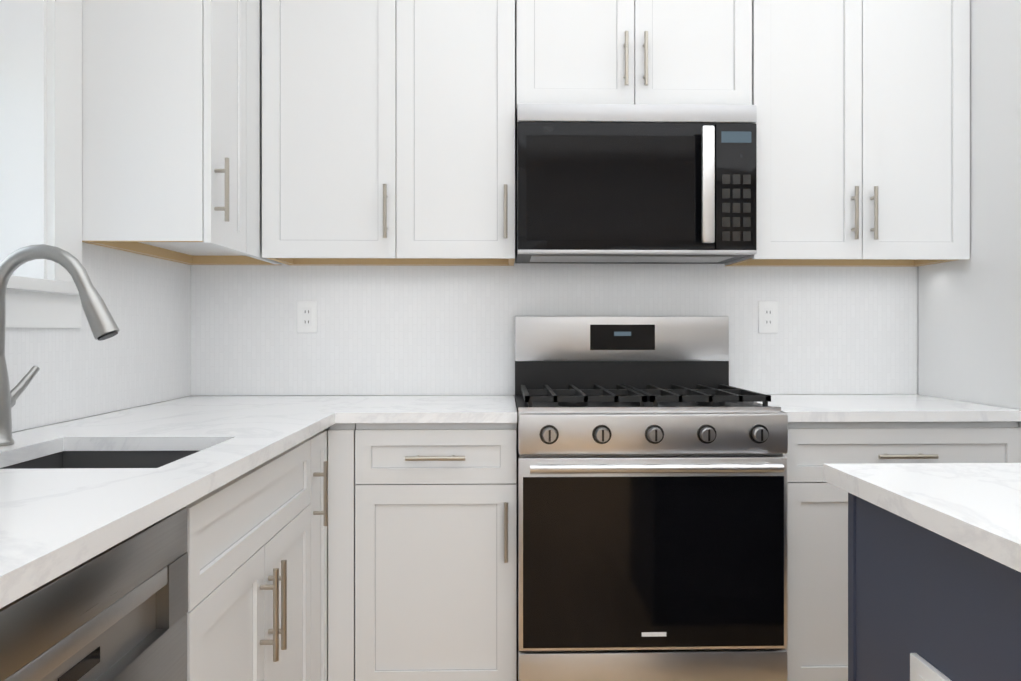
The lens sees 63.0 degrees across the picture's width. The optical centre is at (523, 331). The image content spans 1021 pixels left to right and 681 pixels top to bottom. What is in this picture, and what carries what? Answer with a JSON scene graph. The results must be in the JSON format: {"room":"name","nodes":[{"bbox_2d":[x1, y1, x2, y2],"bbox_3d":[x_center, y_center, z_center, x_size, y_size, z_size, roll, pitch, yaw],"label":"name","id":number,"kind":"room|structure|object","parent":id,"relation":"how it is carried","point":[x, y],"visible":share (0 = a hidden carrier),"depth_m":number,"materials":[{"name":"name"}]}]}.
{"room":"kitchen","nodes":[
{"label":"kitchen","id":0,"kind":"room"},
{"bbox_2d":[12,396,186,432],"bbox_3d":[-1.254,-0.234,0.145,0.252,2.770,5.700,0,0,-1],"label":"wall","id":1,"kind":"structure","parent":0,"point":[93,415],"depth_m":2.27,"materials":[{"name":"paint"}]},
{"bbox_2d":[0,0,81,327],"bbox_3d":[-1.228,-0.680,1.688,0.210,1.340,1.004,0,0,-1],"label":"window","id":2,"kind":"structure","parent":1,"relation":"in","point":[40,121],"depth_m":2.04,"materials":[{"name":"white"}]},
{"bbox_2d":[5,242,192,431],"bbox_3d":[-1.126,-0.010,0.248,0.008,0.479,5.499,0,0,-1],"label":"tile backsplash","id":3,"kind":"structure","parent":1,"relation":"attached to","point":[186,330],"depth_m":2.41,"materials":[{"name":"white tile"}]},
{"bbox_2d":[82,0,281,264],"bbox_3d":[-0.993,-0.763,2.594,0.389,1.054,0.792,0,0,-1],"label":"upper cabinet","id":4,"kind":"object","parent":1,"relation":"attached to","point":[171,130],"visible":0.9,"depth_m":2.20,"materials":[{"name":"white wood"}]},
{"bbox_2d":[190,262,822,397],"bbox_3d":[0.500,-0.235,3.122,3.912,2.770,0.160,0,0,-1],"label":"wall","id":5,"kind":"structure","parent":0,"point":[514,395],"depth_m":3.00,"materials":[{"name":"paint"}]},
{"bbox_2d":[262,0,425,259],"bbox_3d":[-0.596,-0.781,2.834,0.483,1.019,0.351,0,0,-1],"label":"upper cabinet","id":6,"kind":"object","parent":5,"relation":"attached to","point":[388,131],"depth_m":2.66,"materials":[{"name":"white wood"}]},
{"bbox_2d":[418,0,537,259],"bbox_3d":[-0.219,-0.781,2.843,0.498,1.019,0.351,0,0,-1],"label":"upper cabinet","id":7,"kind":"object","parent":5,"relation":"attached to","point":[478,59],"depth_m":2.67,"materials":[{"name":"white wood"}]},
{"bbox_2d":[193,263,917,394],"bbox_3d":[0.138,-0.011,3.028,2.620,0.479,0.007,0,0,-1],"label":"tile backsplash","id":8,"kind":"structure","parent":5,"relation":"attached to","point":[382,329],"depth_m":3.02,"materials":[{"name":"white tile"}]},
{"bbox_2d":[297,301,316,332],"bbox_3d":[-0.778,-0.053,2.996,0.072,0.116,0.008,0,0,-1],"label":"outlet","id":9,"kind":"object","parent":8,"relation":"attached to","point":[307,316],"depth_m":2.99,"materials":[{"name":"white plastic"}]},
{"bbox_2d":[758,301,777,332],"bbox_3d":[0.894,-0.053,3.040,0.072,0.116,0.008,0,0,-1],"label":"outlet","id":10,"kind":"object","parent":8,"relation":"attached to","point":[767,310],"depth_m":3.04,"materials":[{"name":"white plastic"}]},
{"bbox_2d":[538,0,757,111],"bbox_3d":[0.355,-1.007,2.858,0.764,0.566,0.351,0,0,-1],"label":"upper cabinet","id":11,"kind":"object","parent":5,"relation":"attached to","point":[667,52],"depth_m":2.69,"materials":[{"name":"white wood"}]},
{"bbox_2d":[515,103,756,263],"bbox_3d":[0.356,-0.481,2.807,0.758,0.474,0.438,0,0,-1],"label":"microwave","id":12,"kind":"object","parent":11,"relation":"attached to","point":[633,184],"visible":1,"depth_m":2.63,"materials":[{"name":"black"}]},
{"bbox_2d":[738,0,969,263],"bbox_3d":[1.064,-0.781,2.877,0.771,1.019,0.351,0,0,-1],"label":"upper cabinet","id":13,"kind":"object","parent":5,"relation":"attached to","point":[863,122],"depth_m":2.71,"materials":[{"name":"white wood"}]},
{"bbox_2d":[918,0,1020,427],"bbox_3d":[1.931,-0.070,2.674,0.944,2.440,0.786,0,0,-1],"label":"wall","id":14,"kind":"structure","parent":0,"point":[969,330],"depth_m":2.62,"materials":[{"name":"white paint"}]},
{"bbox_3d":[1.453,1.180,0.916,6.400,0.060,7.500,0,0,-1],"label":"floor","id":15,"kind":"structure","parent":0,"visible":0},
{"bbox_2d":[0,507,187,680],"bbox_3d":[-0.815,0.714,1.016,0.580,0.872,0.602,0,0,-1],"label":"dishwasher","id":16,"kind":"object","parent":15,"relation":"on","point":[118,612],"visible":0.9,"depth_m":1.08,"materials":[{"name":"silver metal"}]},
{"bbox_2d":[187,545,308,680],"bbox_3d":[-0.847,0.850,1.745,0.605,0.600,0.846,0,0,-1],"label":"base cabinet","id":17,"kind":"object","parent":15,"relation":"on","point":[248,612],"depth_m":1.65,"materials":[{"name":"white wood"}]},
{"bbox_2d":[185,423,356,680],"bbox_3d":[-0.822,0.706,2.255,0.680,0.888,0.285,0,0,-1],"label":"base cabinet","id":18,"kind":"object","parent":15,"relation":"on","point":[306,494],"depth_m":2.22,"materials":[{"name":"white wood"}]},
{"bbox_2d":[0,395,355,608],"bbox_3d":[-0.816,0.245,1.227,0.660,0.030,3.540,0,0,-1],"label":"countertop","id":19,"kind":"structure","parent":18,"relation":"on","point":[55,523],"depth_m":1.38,"materials":[{"name":"stone"}]},
{"bbox_2d":[0,244,119,445],"bbox_3d":[-0.967,0.026,1.747,0.278,0.407,0.162,0,0,-1],"label":"faucet","id":20,"kind":"object","parent":19,"relation":"on","point":[102,323],"visible":1,"depth_m":1.69,"materials":[{"name":"silver metal"}]},
{"bbox_2d":[0,450,200,468],"bbox_3d":[-0.811,0.377,1.612,0.442,0.230,0.488,0,0,-1],"label":"sink","id":21,"kind":"object","parent":19,"relation":"in","point":[110,459],"visible":0.04,"depth_m":1.82,"materials":[{"name":"silver metal"}]},
{"bbox_2d":[357,423,516,680],"bbox_3d":[-0.297,0.706,2.694,0.540,0.888,0.604,0,0,-1],"label":"base cabinet","id":22,"kind":"object","parent":15,"relation":"on","point":[361,552],"depth_m":2.40,"materials":[{"name":"white wood"}]},
{"bbox_2d":[340,395,516,422],"bbox_3d":[-0.275,0.245,2.691,0.499,0.030,0.643,0,0,-1],"label":"countertop","id":23,"kind":"structure","parent":22,"relation":"on","point":[362,408],"depth_m":2.46,"materials":[{"name":"stone"}]},
{"bbox_2d":[515,316,787,680],"bbox_3d":[0.360,0.547,2.657,0.762,1.205,0.732,0,0,-1],"label":"range","id":24,"kind":"object","parent":15,"relation":"on","point":[651,502],"visible":0.98,"depth_m":2.35,"materials":[{"name":"silver"}]},
{"bbox_2d":[782,421,1020,680],"bbox_3d":[1.098,0.706,2.730,0.711,0.888,0.604,0,0,-1],"label":"base cabinet","id":25,"kind":"object","parent":15,"relation":"on","point":[817,510],"depth_m":2.43,"materials":[{"name":"white wood"}]},
{"bbox_2d":[757,394,1020,421],"bbox_3d":[1.098,0.245,2.726,0.712,0.030,0.643,0,0,-1],"label":"countertop","id":26,"kind":"structure","parent":25,"relation":"on","point":[825,407],"depth_m":2.46,"materials":[{"name":"stone"}]},
{"bbox_2d":[848,495,1020,680],"bbox_3d":[1.753,0.706,1.166,2.388,0.889,0.616,0,0,-1],"label":"kitchen island","id":27,"kind":"object","parent":15,"relation":"on","point":[934,571],"depth_m":1.19,"materials":[{"name":"painted wood"},{"name":"quartz"}]},
{"bbox_2d":[823,463,1020,574],"bbox_3d":[1.760,0.245,1.045,2.450,0.030,0.882,0,0,-1],"label":"island countertop","id":28,"kind":"structure","parent":27,"relation":"on","point":[976,507],"depth_m":1.19,"materials":[{"name":"white stone"}]}
]}

